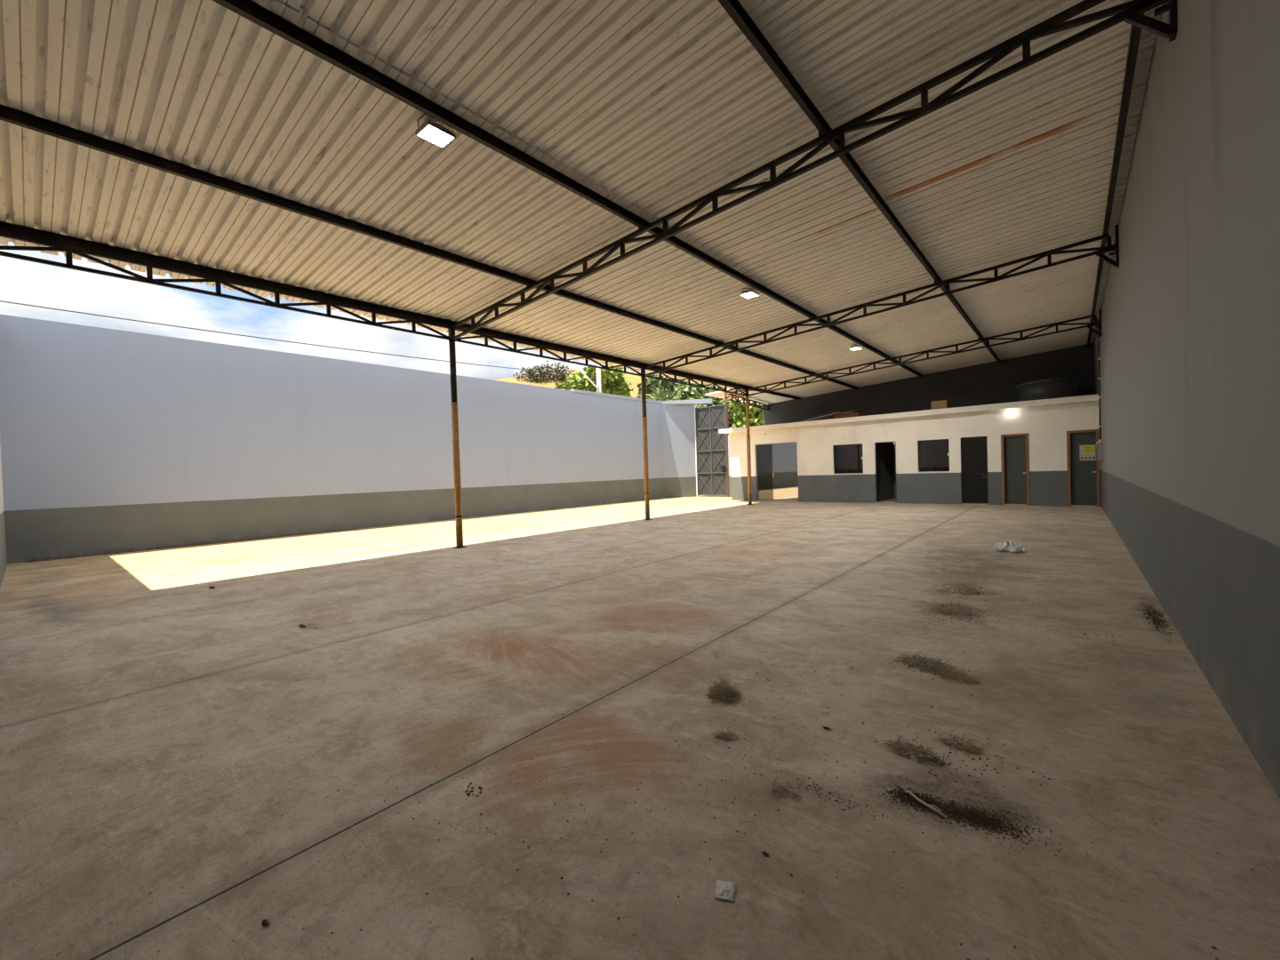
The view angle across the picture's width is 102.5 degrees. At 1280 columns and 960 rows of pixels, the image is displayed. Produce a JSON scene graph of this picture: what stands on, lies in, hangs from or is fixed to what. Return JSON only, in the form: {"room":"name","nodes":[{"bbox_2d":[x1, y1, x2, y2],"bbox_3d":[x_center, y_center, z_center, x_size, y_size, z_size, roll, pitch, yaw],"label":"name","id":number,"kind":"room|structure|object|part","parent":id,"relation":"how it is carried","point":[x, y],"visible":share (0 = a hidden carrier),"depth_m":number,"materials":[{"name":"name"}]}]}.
{"room":"open warehouse shed","nodes":[
{"label":"open warehouse shed","id":0,"kind":"room"},
{"bbox_2d":[0,440,7,587],"bbox_3d":[-6.001,-0.856,4.476,16.145,4.670,0.200,-1,1,40],"label":"wall","id":1,"kind":"structure","parent":0,"point":[3,542],"depth_m":8.76,"materials":[{"name":"paint"}]},
{"bbox_2d":[0,313,664,564],"bbox_3d":[-5.530,-1.098,17.361,0.200,4.674,20.550,-1,1,40],"label":"wall","id":2,"kind":"structure","parent":0,"point":[113,440],"depth_m":12.61,"materials":[{"name":"paint"}]},
{"bbox_2d":[569,389,662,403],"bbox_3d":[-0.884,-3.687,22.936,0.250,0.120,5.830,-1,1,40],"label":"trim","id":3,"kind":"structure","parent":2,"relation":"on","point":[573,390],"depth_m":22.39,"materials":[{"name":"paint"}]},
{"bbox_2d":[0,0,892,389],"bbox_3d":[-0.035,-3.352,10.848,5.620,0.420,17.592,-1,1,40],"label":"ceiling","id":4,"kind":"structure","parent":0,"point":[199,84],"depth_m":5.63,"materials":[{"name":"beige metal"}]},
{"bbox_2d":[0,495,1279,959],"bbox_3d":[1.855,1.190,14.040,17.150,0.250,25.200,-1,1,40],"label":"floor","id":5,"kind":"structure","parent":0,"point":[132,793],"depth_m":2.53,"materials":[{"name":"concrete"}]},
{"bbox_2d":[25,528,356,562],"bbox_3d":[-9.749,1.427,12.003,0.165,0.080,5.936,-1,1,40],"label":"debris","id":6,"kind":"object","parent":5,"relation":"on","point":[48,558],"visible":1,"depth_m":11.14,"materials":[{"name":"soil"}]},
{"bbox_2d":[264,920,270,926],"bbox_3d":[-1.160,1.373,1.595,0.036,0.010,0.016,-1,1,40],"label":"dead leaf","id":7,"kind":"object","parent":5,"relation":"on","point":[267,922],"visible":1,"depth_m":1.59,"materials":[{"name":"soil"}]},
{"bbox_2d":[448,325,466,548],"bbox_3d":[-3.552,-0.823,9.907,0.180,4.260,0.180,-1,1,40],"label":"column","id":8,"kind":"structure","parent":5,"relation":"on","point":[454,404],"depth_m":9.86,"materials":[{"name":"metal"}]},
{"bbox_2d":[0,231,450,340],"bbox_3d":[-5.436,-2.718,7.702,0.055,0.263,5.579,-1,1,40],"label":"girder","id":9,"kind":"object","parent":8,"relation":"attached to","point":[54,246],"visible":1,"depth_m":6.98,"materials":[{"name":"metal"}]},
{"bbox_3d":[-6.778,-2.646,6.102,0.045,0.219,0.050,-1,1,40],"label":"post","id":10,"kind":"part","parent":9,"relation":"part of","materials":[{"name":"metal"}]},
{"bbox_3d":[-6.331,-2.669,6.636,0.045,0.219,0.050,-1,1,40],"label":"post","id":11,"kind":"part","parent":9,"relation":"part of","materials":[{"name":"metal"}]},
{"bbox_3d":[-5.883,-2.692,7.168,0.045,0.219,0.050,-1,1,40],"label":"post","id":12,"kind":"part","parent":9,"relation":"part of","materials":[{"name":"metal"}]},
{"bbox_3d":[-5.436,-2.716,7.702,0.045,0.219,0.050,-1,1,40],"label":"post","id":13,"kind":"part","parent":9,"relation":"part of","materials":[{"name":"metal"}]},
{"bbox_3d":[-4.989,-2.739,8.235,0.045,0.219,0.050,-1,1,40],"label":"post","id":14,"kind":"part","parent":9,"relation":"part of","materials":[{"name":"metal"}]},
{"bbox_3d":[-4.541,-2.763,8.768,0.045,0.219,0.050,-1,1,40],"label":"post","id":15,"kind":"part","parent":9,"relation":"part of","materials":[{"name":"metal"}]},
{"bbox_3d":[-4.094,-2.786,9.301,0.045,0.219,0.050,-1,1,40],"label":"post","id":16,"kind":"part","parent":9,"relation":"part of","materials":[{"name":"metal"}]},
{"bbox_3d":[-3.614,-2.804,9.872,0.090,0.295,0.090,-1,1,40],"label":"head plate","id":17,"kind":"part","parent":8,"relation":"part of","materials":[{"name":"metal"}]},
{"bbox_2d":[455,329,642,375],"bbox_3d":[-1.764,-2.911,12.077,0.055,0.263,5.669,-1,1,40],"label":"girder","id":18,"kind":"object","parent":8,"relation":"attached to","point":[486,336],"visible":0.96,"depth_m":11.58,"materials":[{"name":"metal"}]},
{"bbox_3d":[-3.128,-2.837,10.452,0.045,0.219,0.050,-1,1,40],"label":"post","id":19,"kind":"part","parent":18,"relation":"part of","materials":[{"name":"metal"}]},
{"bbox_3d":[-2.673,-2.861,10.993,0.045,0.219,0.050,-1,1,40],"label":"post","id":20,"kind":"part","parent":18,"relation":"part of","materials":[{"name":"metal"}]},
{"bbox_3d":[-2.219,-2.885,11.535,0.045,0.219,0.050,-1,1,40],"label":"post","id":21,"kind":"part","parent":18,"relation":"part of","materials":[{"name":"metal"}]},
{"bbox_2d":[451,0,1177,339],"bbox_3d":[0.082,-3.236,6.751,9.691,0.976,0.100,-1,1,40],"label":"roof truss","id":22,"kind":"object","parent":8,"relation":"on","point":[1131,12],"visible":0.93,"depth_m":4.86,"materials":[{"name":"metal"}]},
{"bbox_2d":[0,104,858,390],"bbox_3d":[1.780,-3.373,12.543,0.055,0.104,22.280,-1,1,40],"label":"purlin","id":23,"kind":"object","parent":22,"relation":"attached to","point":[7,114],"visible":1,"depth_m":5.75,"materials":[{"name":"metal"}]},
{"bbox_3d":[-3.052,-2.872,9.397,0.050,0.180,0.045,-1,1,40],"label":"post","id":24,"kind":"part","parent":22,"relation":"part of","materials":[{"name":"metal"}]},
{"bbox_3d":[-2.489,-2.929,8.922,0.050,0.180,0.045,-1,1,40],"label":"post","id":25,"kind":"part","parent":22,"relation":"part of","materials":[{"name":"metal"}]},
{"bbox_3d":[-1.927,-2.986,8.447,0.050,0.180,0.045,-1,1,40],"label":"post","id":26,"kind":"part","parent":22,"relation":"part of","materials":[{"name":"metal"}]},
{"bbox_3d":[-1.364,-3.043,7.973,0.050,0.180,0.045,-1,1,40],"label":"post","id":27,"kind":"part","parent":22,"relation":"part of","materials":[{"name":"metal"}]},
{"bbox_2d":[212,0,923,377],"bbox_3d":[3.598,-3.557,11.010,0.055,0.104,22.280,-1,1,40],"label":"purlin","id":28,"kind":"object","parent":22,"relation":"attached to","point":[249,10],"visible":1,"depth_m":4.74,"materials":[{"name":"metal"}]},
{"bbox_2d":[415,112,455,148],"bbox_3d":[-1.893,-3.251,4.732,0.315,0.110,0.343,-1,1,40],"label":"floodlight","id":29,"kind":"object","parent":28,"relation":"attached to","point":[431,132],"visible":1,"depth_m":4.75,"materials":[{"name":"grey metal"}]},
{"bbox_3d":[-1.900,-3.200,4.784,0.206,0.004,0.242,-1,1,40],"label":"led panel","id":30,"kind":"part","parent":29,"relation":"part of","materials":[{"name":"white plastic"}]},
{"bbox_2d":[740,288,760,298],"bbox_3d":[2.029,-3.457,9.413,0.324,0.110,0.343,-1,1,40],"label":"floodlight","id":31,"kind":"object","parent":28,"relation":"attached to","point":[748,293],"visible":1,"depth_m":9.41,"materials":[{"name":"grey metal"}]},
{"bbox_3d":[2.018,-3.406,9.468,0.206,0.004,0.242,-1,1,40],"label":"led panel","id":32,"kind":"part","parent":31,"relation":"part of","materials":[{"name":"white plastic"}]},
{"bbox_2d":[849,344,863,350],"bbox_3d":[5.941,-3.662,14.076,0.324,0.110,0.343,-1,1,40],"label":"floodlight","id":33,"kind":"object","parent":28,"relation":"attached to","point":[853,348],"visible":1,"depth_m":14.05,"materials":[{"name":"grey metal"}]},
{"bbox_3d":[-0.801,-3.100,7.498,0.050,0.180,0.045,-1,1,40],"label":"post","id":34,"kind":"part","parent":22,"relation":"part of","materials":[{"name":"metal"}]},
{"bbox_3d":[-0.238,-3.157,7.023,0.050,0.180,0.045,-1,1,40],"label":"post","id":35,"kind":"part","parent":22,"relation":"part of","materials":[{"name":"metal"}]},
{"bbox_3d":[0.324,-3.214,6.548,0.050,0.180,0.045,-1,1,40],"label":"post","id":36,"kind":"part","parent":22,"relation":"part of","materials":[{"name":"metal"}]},
{"bbox_3d":[0.887,-3.271,6.074,0.050,0.180,0.045,-1,1,40],"label":"post","id":37,"kind":"part","parent":22,"relation":"part of","materials":[{"name":"metal"}]},
{"bbox_3d":[1.450,-3.328,5.599,0.050,0.180,0.045,-1,1,40],"label":"post","id":38,"kind":"part","parent":22,"relation":"part of","materials":[{"name":"metal"}]},
{"bbox_3d":[2.013,-3.385,5.124,0.050,0.180,0.045,-1,1,40],"label":"post","id":39,"kind":"part","parent":22,"relation":"part of","materials":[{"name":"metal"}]},
{"bbox_3d":[2.575,-3.442,4.649,0.050,0.180,0.045,-1,1,40],"label":"post","id":40,"kind":"part","parent":22,"relation":"part of","materials":[{"name":"metal"}]},
{"bbox_3d":[3.138,-3.499,4.175,0.050,0.180,0.045,-1,1,40],"label":"post","id":41,"kind":"part","parent":22,"relation":"part of","materials":[{"name":"metal"}]},
{"bbox_2d":[1087,12,1143,347],"bbox_3d":[7.217,-3.924,7.956,0.055,0.104,22.280,-1,1,40],"label":"purlin","id":42,"kind":"object","parent":22,"relation":"attached to","point":[1135,31],"visible":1,"depth_m":5.64,"materials":[{"name":"metal"}]},
{"bbox_2d":[640,366,652,519],"bbox_3d":[0.149,-1.018,14.316,0.180,4.260,0.180,-1,1,40],"label":"column","id":43,"kind":"structure","parent":5,"relation":"on","point":[643,371],"depth_m":14.27,"materials":[{"name":"metal"}]},
{"bbox_3d":[0.086,-2.999,14.282,0.090,0.295,0.090,-1,1,40],"label":"head plate","id":44,"kind":"part","parent":43,"relation":"part of","materials":[{"name":"metal"}]},
{"bbox_2d":[645,368,746,396],"bbox_3d":[2.007,-3.108,16.570,0.055,0.263,5.889,-1,1,40],"label":"girder","id":45,"kind":"object","parent":43,"relation":"attached to","point":[688,378],"visible":0.95,"depth_m":16.31,"materials":[{"name":"metal"}]},
{"bbox_2d":[643,224,1119,375],"bbox_3d":[3.782,-3.431,11.161,9.691,0.976,0.100,-1,1,40],"label":"roof truss","id":46,"kind":"object","parent":43,"relation":"on","point":[1099,252],"visible":0.97,"depth_m":9.81,"materials":[{"name":"metal"}]},
{"bbox_3d":[3.462,-3.351,11.433,0.050,0.180,0.045,-1,1,40],"label":"post","id":47,"kind":"part","parent":46,"relation":"part of","materials":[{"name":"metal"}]},
{"bbox_3d":[4.588,-3.466,10.483,0.050,0.180,0.045,-1,1,40],"label":"post","id":48,"kind":"part","parent":46,"relation":"part of","materials":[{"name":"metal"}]},
{"bbox_3d":[5.151,-3.522,10.009,0.050,0.180,0.045,-1,1,40],"label":"post","id":49,"kind":"part","parent":46,"relation":"part of","materials":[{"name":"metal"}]},
{"bbox_3d":[5.713,-3.580,9.534,0.050,0.180,0.045,-1,1,40],"label":"post","id":50,"kind":"part","parent":46,"relation":"part of","materials":[{"name":"metal"}]},
{"bbox_3d":[6.276,-3.637,9.059,0.050,0.180,0.045,-1,1,40],"label":"post","id":51,"kind":"part","parent":46,"relation":"part of","materials":[{"name":"metal"}]},
{"bbox_3d":[6.839,-3.694,8.584,0.050,0.180,0.045,-1,1,40],"label":"post","id":52,"kind":"part","parent":46,"relation":"part of","materials":[{"name":"metal"}]},
{"bbox_3d":[7.401,-3.751,8.110,0.050,0.180,0.045,-1,1,40],"label":"post","id":53,"kind":"part","parent":46,"relation":"part of","materials":[{"name":"metal"}]},
{"bbox_2d":[694,405,698,496],"bbox_3d":[2.800,-1.444,25.578,0.054,4.550,0.082,-1,1,40],"label":"gate post","id":54,"kind":"object","parent":5,"relation":"on","point":[694,405],"visible":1,"depth_m":25.55,"materials":[{"name":"metal"}]},
{"bbox_2d":[695,404,727,495],"bbox_3d":[3.450,-1.398,24.944,1.764,4.360,0.090,-1,1,43],"label":"gate","id":55,"kind":"object","parent":54,"relation":"attached to","point":[710,445],"visible":1,"depth_m":24.95,"materials":[{"name":"metal"}]},
{"bbox_2d":[228,584,1217,959],"bbox_3d":[0.948,1.275,3.361,7.875,0.009,4.452,-2,1,-3],"label":"crumbs","id":56,"kind":"object","parent":5,"relation":"on","point":[980,820],"visible":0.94,"depth_m":2.04,"materials":[{"name":"black soil"}]},
{"bbox_2d":[704,674,742,704],"bbox_3d":[0.500,1.237,3.089,0.232,0.125,0.243,-2,1,2],"label":"weeds","id":57,"kind":"object","parent":5,"relation":"on","point":[728,692],"visible":1,"depth_m":3.06,"materials":[{"name":"green plant"}]},
{"bbox_2d":[714,880,735,900],"bbox_3d":[0.276,1.322,1.662,0.062,0.011,0.075,-2,1,14],"label":"plastic wrapper","id":58,"kind":"object","parent":5,"relation":"on","point":[724,890],"visible":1,"depth_m":1.66,"materials":[{"name":"white"}]},
{"bbox_2d":[710,726,742,742],"bbox_3d":[0.440,1.289,2.623,0.154,0.040,0.115,-2,1,-17],"label":"weeds","id":59,"kind":"object","parent":5,"relation":"on","point":[724,735],"visible":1,"depth_m":2.61,"materials":[{"name":"green plant"}]},
{"bbox_2d":[725,401,729,496],"bbox_3d":[4.160,-1.450,24.333,0.095,4.520,0.104,-1,1,40],"label":"gate post","id":60,"kind":"object","parent":5,"relation":"on","point":[726,403],"visible":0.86,"depth_m":24.29,"materials":[{"name":"metal"}]},
{"bbox_2d":[744,388,753,504],"bbox_3d":[3.991,-1.219,18.894,0.180,4.260,0.180,-1,1,40],"label":"column","id":61,"kind":"structure","parent":5,"relation":"on","point":[747,390],"depth_m":18.85,"materials":[{"name":"paint"}]},
{"bbox_2d":[724,309,1101,400],"bbox_3d":[7.265,-3.597,16.042,10.633,1.034,0.100,-1,1,40],"label":"roof truss","id":62,"kind":"object","parent":61,"relation":"on","point":[1089,324],"visible":0.94,"depth_m":14.82,"materials":[{"name":"metal"}]},
{"bbox_2d":[0,221,801,399],"bbox_3d":[-0.068,-3.185,14.102,0.070,0.104,22.280,-1,1,40],"label":"purlin","id":63,"kind":"object","parent":62,"relation":"attached to","point":[5,227],"visible":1,"depth_m":7.73,"materials":[{"name":"metal"}]},
{"bbox_2d":[724,392,769,410],"bbox_3d":[4.590,-3.254,21.561,0.055,0.302,5.024,-1,1,33],"label":"girder","id":64,"kind":"object","parent":62,"relation":"attached to","point":[743,398],"visible":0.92,"depth_m":21.74,"materials":[{"name":"metal"}]},
{"bbox_2d":[717,0,1000,363],"bbox_3d":[5.438,-3.743,9.457,0.055,0.104,22.280,-1,1,40],"label":"purlin","id":65,"kind":"object","parent":62,"relation":"attached to","point":[733,8],"visible":1,"depth_m":5.00,"materials":[{"name":"metal"}]},
{"bbox_2d":[766,776,801,800],"bbox_3d":[0.616,1.287,2.152,0.148,0.050,0.125,-1,1,40],"label":"weeds","id":66,"kind":"object","parent":5,"relation":"on","point":[781,789],"visible":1,"depth_m":2.16,"materials":[{"name":"green plant"}]},
{"bbox_2d":[718,393,1101,506],"bbox_3d":[8.841,-0.757,18.911,12.097,3.030,3.000,-1,1,43],"label":"office block","id":67,"kind":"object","parent":5,"relation":"on","point":[985,454],"visible":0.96,"depth_m":16.61,"materials":[{"name":"paint"}]},
{"bbox_2d":[799,412,839,422],"bbox_3d":[6.997,-2.429,20.080,1.558,0.275,0.350,-1,1,36],"label":"plank","id":68,"kind":"object","parent":67,"relation":"on","point":[831,414],"visible":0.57,"depth_m":19.94,"materials":[{"name":"brown wood"}]},
{"bbox_3d":[7.335,-0.748,18.807,0.392,1.010,0.006,-1,1,43],"label":"pane","id":69,"kind":"part","parent":67,"relation":"part of","materials":[{"name":"clear glass"}]},
{"bbox_2d":[833,412,863,418],"bbox_3d":[7.887,-2.374,19.466,0.900,0.240,0.500,-1,1,40],"label":"stack","id":70,"kind":"object","parent":67,"relation":"on","point":[856,414],"visible":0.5,"depth_m":19.25,"materials":[{"name":"red wood"}]},
{"bbox_2d":[840,411,855,414],"bbox_3d":[7.849,-2.545,19.425,0.501,0.045,0.300,-1,1,40],"label":"plank","id":71,"kind":"object","parent":70,"relation":"on","point":[846,412],"visible":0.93,"depth_m":19.37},
{"bbox_3d":[7.714,-0.754,18.458,0.560,1.010,0.006,-1,1,43],"label":"pane","id":72,"kind":"part","parent":67,"relation":"part of","materials":[{"name":"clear glass"}]},
{"bbox_3d":[8.511,-0.261,17.742,0.671,2.100,0.080,-1,1,43],"label":"doorway","id":73,"kind":"part","parent":67,"relation":"part of","materials":[{"name":"black"}]},
{"bbox_3d":[9.386,-0.780,16.920,0.331,0.990,0.006,-1,1,43],"label":"pane","id":74,"kind":"part","parent":67,"relation":"part of","materials":[{"name":"clear glass"}]},
{"bbox_3d":[9.712,-0.785,16.620,0.475,0.990,0.006,-1,1,43],"label":"pane","id":75,"kind":"part","parent":67,"relation":"part of","materials":[{"name":"clear glass"}]},
{"bbox_2d":[931,400,949,409],"bbox_3d":[9.766,-2.419,16.729,0.440,0.308,0.395,-1,1,40],"label":"cardboard box","id":76,"kind":"object","parent":67,"relation":"on","point":[943,404],"visible":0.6,"depth_m":16.59,"materials":[{"name":"brown cardboard"}]},
{"bbox_3d":[10.407,-0.290,15.977,0.706,2.100,0.070,-1,1,43],"label":"door","id":77,"kind":"part","parent":67,"relation":"part of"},
{"bbox_3d":[11.153,-0.309,15.267,0.664,2.115,0.165,-1,1,43],"label":"wood framed door","id":78,"kind":"part","parent":67,"relation":"part of","materials":[{"name":"grey wood"}]},
{"bbox_2d":[1015,377,1080,400],"bbox_3d":[12.621,-2.722,15.935,1.580,0.760,1.580,-1,1,40],"label":"water tank","id":79,"kind":"object","parent":67,"relation":"on","point":[1056,388],"visible":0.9,"depth_m":15.38,"materials":[{"name":"plastic"}]},
{"bbox_3d":[12.611,-3.049,15.930,1.540,0.105,1.540,-1,1,40],"label":"lid","id":80,"kind":"part","parent":79,"relation":"part of","materials":[{"name":"plastic"}]},
{"bbox_3d":[12.277,-0.324,14.233,0.676,2.110,0.165,-1,1,43],"label":"wood framed door","id":81,"kind":"part","parent":67,"relation":"part of","materials":[{"name":"grey wood"}]},
{"bbox_2d":[881,734,950,767],"bbox_3d":[1.291,1.254,2.407,0.286,0.064,0.158,-1,1,40],"label":"weeds","id":82,"kind":"object","parent":5,"relation":"on","point":[935,760],"visible":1,"depth_m":2.40,"materials":[{"name":"green plant"}]},
{"bbox_2d":[893,650,959,673],"bbox_3d":[1.938,1.210,3.455,0.282,0.075,0.396,-2,1,-21],"label":"weeds","id":83,"kind":"object","parent":5,"relation":"on","point":[931,661],"visible":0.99,"depth_m":3.44,"materials":[{"name":"green plant"}]},
{"bbox_2d":[905,790,947,818],"bbox_3d":[1.128,1.276,2.028,0.032,0.025,0.169,-3,1,-37],"label":"stick","id":84,"kind":"object","parent":5,"relation":"on","point":[930,806],"visible":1,"depth_m":2.01,"materials":[{"name":"wood"}]},
{"bbox_2d":[928,600,981,617],"bbox_3d":[2.841,1.144,4.668,0.445,0.107,0.331,-1,1,40],"label":"weeds","id":85,"kind":"object","parent":5,"relation":"on","point":[939,604],"visible":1,"depth_m":4.63,"materials":[{"name":"green plant"}]},
{"bbox_2d":[932,666,980,685],"bbox_3d":[2.007,1.218,3.248,0.159,0.060,0.272,-3,1,-35],"label":"weeds","id":86,"kind":"object","parent":5,"relation":"on","point":[957,676],"visible":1,"depth_m":3.22,"materials":[{"name":"green plant"}]},
{"bbox_2d":[935,734,983,755],"bbox_3d":[1.536,1.257,2.465,0.144,0.040,0.194,-2,1,-20],"label":"weeds","id":87,"kind":"object","parent":5,"relation":"on","point":[971,745],"visible":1,"depth_m":2.45,"materials":[{"name":"green plant"}]},
{"bbox_2d":[956,584,985,594],"bbox_3d":[3.440,1.132,5.346,0.293,0.070,0.235,-1,1,40],"label":"weeds","id":88,"kind":"object","parent":5,"relation":"on","point":[961,589],"visible":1,"depth_m":5.34,"materials":[{"name":"green plant"}]},
{"bbox_2d":[994,539,1024,551],"bbox_3d":[5.533,0.972,7.706,0.360,0.166,0.373,-1,1,33],"label":"plastic bag","id":89,"kind":"object","parent":5,"relation":"on","point":[1012,547],"visible":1,"depth_m":7.63,"materials":[{"name":"white plastic"}]},
{"bbox_2d":[662,404,696,497],"bbox_3d":[1.942,-1.450,25.479,1.697,4.620,0.200,-2,1,-15],"label":"wall","id":90,"kind":"structure","parent":0,"point":[679,430],"depth_m":25.38,"materials":[{"name":"paint"}]},
{"bbox_2d":[662,398,712,404],"bbox_3d":[2.351,-3.872,25.360,2.568,0.240,0.220,-2,1,-6],"label":"trim","id":91,"kind":"structure","parent":90,"relation":"on","point":[708,400],"depth_m":25.28,"materials":[{"name":"paint"}]},
{"bbox_2d":[277,0,1161,374],"bbox_3d":[5.420,-3.845,9.515,5.060,0.384,22.592,-1,1,40],"label":"ceiling","id":92,"kind":"structure","parent":0,"point":[663,105],"depth_m":5.25,"materials":[{"name":"beige metal"}]},
{"bbox_2d":[728,435,731,496],"bbox_3d":[4.811,-0.651,23.855,1.500,2.900,0.150,-1,1,40],"label":"wall","id":93,"kind":"structure","parent":0,"point":[729,449],"depth_m":24.25,"materials":[{"name":"paint"}]},
{"bbox_2d":[704,353,927,405],"bbox_3d":[6.756,-3.687,19.857,6.800,0.497,5.050,-1,1,40],"label":"ceiling","id":94,"kind":"structure","parent":0,"point":[897,372],"depth_m":19.54,"materials":[{"name":"beige metal"}]},
{"bbox_2d":[762,343,1095,424],"bbox_3d":[10.234,-1.911,20.261,11.560,5.200,0.200,-1,1,40],"label":"wall","id":95,"kind":"structure","parent":0,"point":[992,382],"depth_m":18.94,"materials":[{"name":"grey paint"}]},
{"bbox_2d":[1094,0,1279,799],"bbox_3d":[7.475,-1.631,7.828,0.200,5.250,22.900,-1,1,40],"label":"wall","id":96,"kind":"structure","parent":0,"point":[1189,341],"depth_m":2.97,"materials":[{"name":"paint"}]},
{"bbox_2d":[1079,444,1103,460],"bbox_3d":[11.676,-0.709,13.313,0.443,0.410,0.465,-1,1,40],"label":"electrical box","id":97,"kind":"object","parent":96,"relation":"attached to","point":[1090,452],"visible":1,"depth_m":13.14,"materials":[{"name":"grey metal"}]},
{"bbox_2d":[1096,319,1102,444],"bbox_3d":[11.761,-2.515,13.204,0.125,3.202,0.044,-1,1,40],"label":"conduit","id":98,"kind":"object","parent":96,"relation":"attached to","point":[1099,339],"visible":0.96,"depth_m":13.18,"materials":[{"name":"black"}]},
{"label":"outside","id":99,"kind":"structure","parent":0,"visible":0},
{"bbox_3d":[20.693,0.206,47.955,150.000,0.140,160.000,-1,1,40],"label":"ground","id":100,"kind":"structure","parent":99,"visible":0},
{"bbox_2d":[554,364,609,393],"bbox_3d":[-4.645,-4.098,41.699,4.761,10.366,3.053,-2,1,-4],"label":"leafy bush","id":101,"kind":"object","parent":100,"relation":"on","point":[575,381],"visible":0.48,"depth_m":40.77,"materials":[{"name":"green plant"}]},
{"bbox_2d":[571,360,601,392],"bbox_3d":[-2.663,-2.832,26.430,0.312,8.160,2.084,-1,1,40],"label":"utility pole","id":102,"kind":"object","parent":100,"relation":"on","point":[597,386],"visible":0.3,"depth_m":26.95,"materials":[{"name":"concrete"}]},
{"bbox_2d":[0,300,595,375],"bbox_3d":[-10.413,-4.709,17.238,0.029,0.668,25.331,-1,1,40],"label":"overhead wire","id":103,"kind":"object","parent":102,"relation":"attached to","point":[0,300],"visible":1,"depth_m":15.38,"materials":[{"name":"black rubber"},{"name":"metal"}]},
{"bbox_2d":[601,365,633,396],"bbox_3d":[-2.448,-4.520,44.219,3.688,10.982,3.550,-2,1,-26],"label":"leafy bush","id":104,"kind":"object","parent":100,"relation":"on","point":[616,384],"visible":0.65,"depth_m":43.34,"materials":[{"name":"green plant"}]},
{"bbox_2d":[636,374,687,400],"bbox_3d":[2.594,-3.563,37.510,4.914,8.989,4.798,-1,1,40],"label":"leafy tree","id":105,"kind":"object","parent":100,"relation":"on","point":[651,383],"visible":0.16,"depth_m":36.50,"materials":[{"name":"green plant"}]},
{"bbox_2d":[646,385,681,400],"bbox_3d":[1.654,-2.558,33.855,4.315,7.168,5.260,-2,1,16],"label":"palm tree","id":106,"kind":"object","parent":100,"relation":"on","point":[659,394],"visible":0.08,"depth_m":32.88,"materials":[{"name":"green plant"}]},
{"bbox_2d":[654,385,729,407],"bbox_3d":[3.607,-2.652,33.115,5.461,7.258,4.922,-2,1,-29],"label":"palm tree","id":107,"kind":"object","parent":100,"relation":"on","point":[698,396],"visible":0.1,"depth_m":32.60,"materials":[{"name":"green plant"}]},
{"bbox_2d":[675,382,727,407],"bbox_3d":[4.821,-3.120,34.458,5.082,8.070,3.064,-2,1,-30],"label":"leafy tree","id":108,"kind":"object","parent":100,"relation":"on","point":[685,389],"visible":0.2,"depth_m":33.49,"materials":[{"name":"green plant"}]},
{"bbox_2d":[720,400,740,428],"bbox_3d":[6.543,-2.296,32.979,4.433,6.370,2.987,-1,1,40],"label":"leafy tree","id":109,"kind":"object","parent":100,"relation":"on","point":[731,413],"visible":0.09,"depth_m":32.24,"materials":[{"name":"green plant"}]},
{"bbox_2d":[728,400,762,435],"bbox_3d":[6.648,-2.445,30.388,3.235,6.750,2.479,-2,1,-2],"label":"leafy tree","id":110,"kind":"object","parent":100,"relation":"on","point":[756,414],"visible":0.23,"depth_m":29.94,"materials":[{"name":"green plant"}]},
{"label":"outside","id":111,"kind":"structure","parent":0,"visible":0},
{"bbox_2d":[496,368,694,397],"bbox_3d":[-7.365,-6.981,53.569,80.000,16.252,86.972,-1,1,40],"label":"hill","id":112,"kind":"structure","parent":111,"point":[635,380],"depth_m":60.01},
{"bbox_2d":[512,360,575,383],"bbox_3d":[-10.796,-11.672,60.901,8.290,5.326,5.155,-2,1,-21],"label":"sparse tree","id":113,"kind":"object","parent":112,"relation":"on","point":[532,375],"visible":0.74,"depth_m":59.87,"materials":[{"name":"green plant"}]}
]}

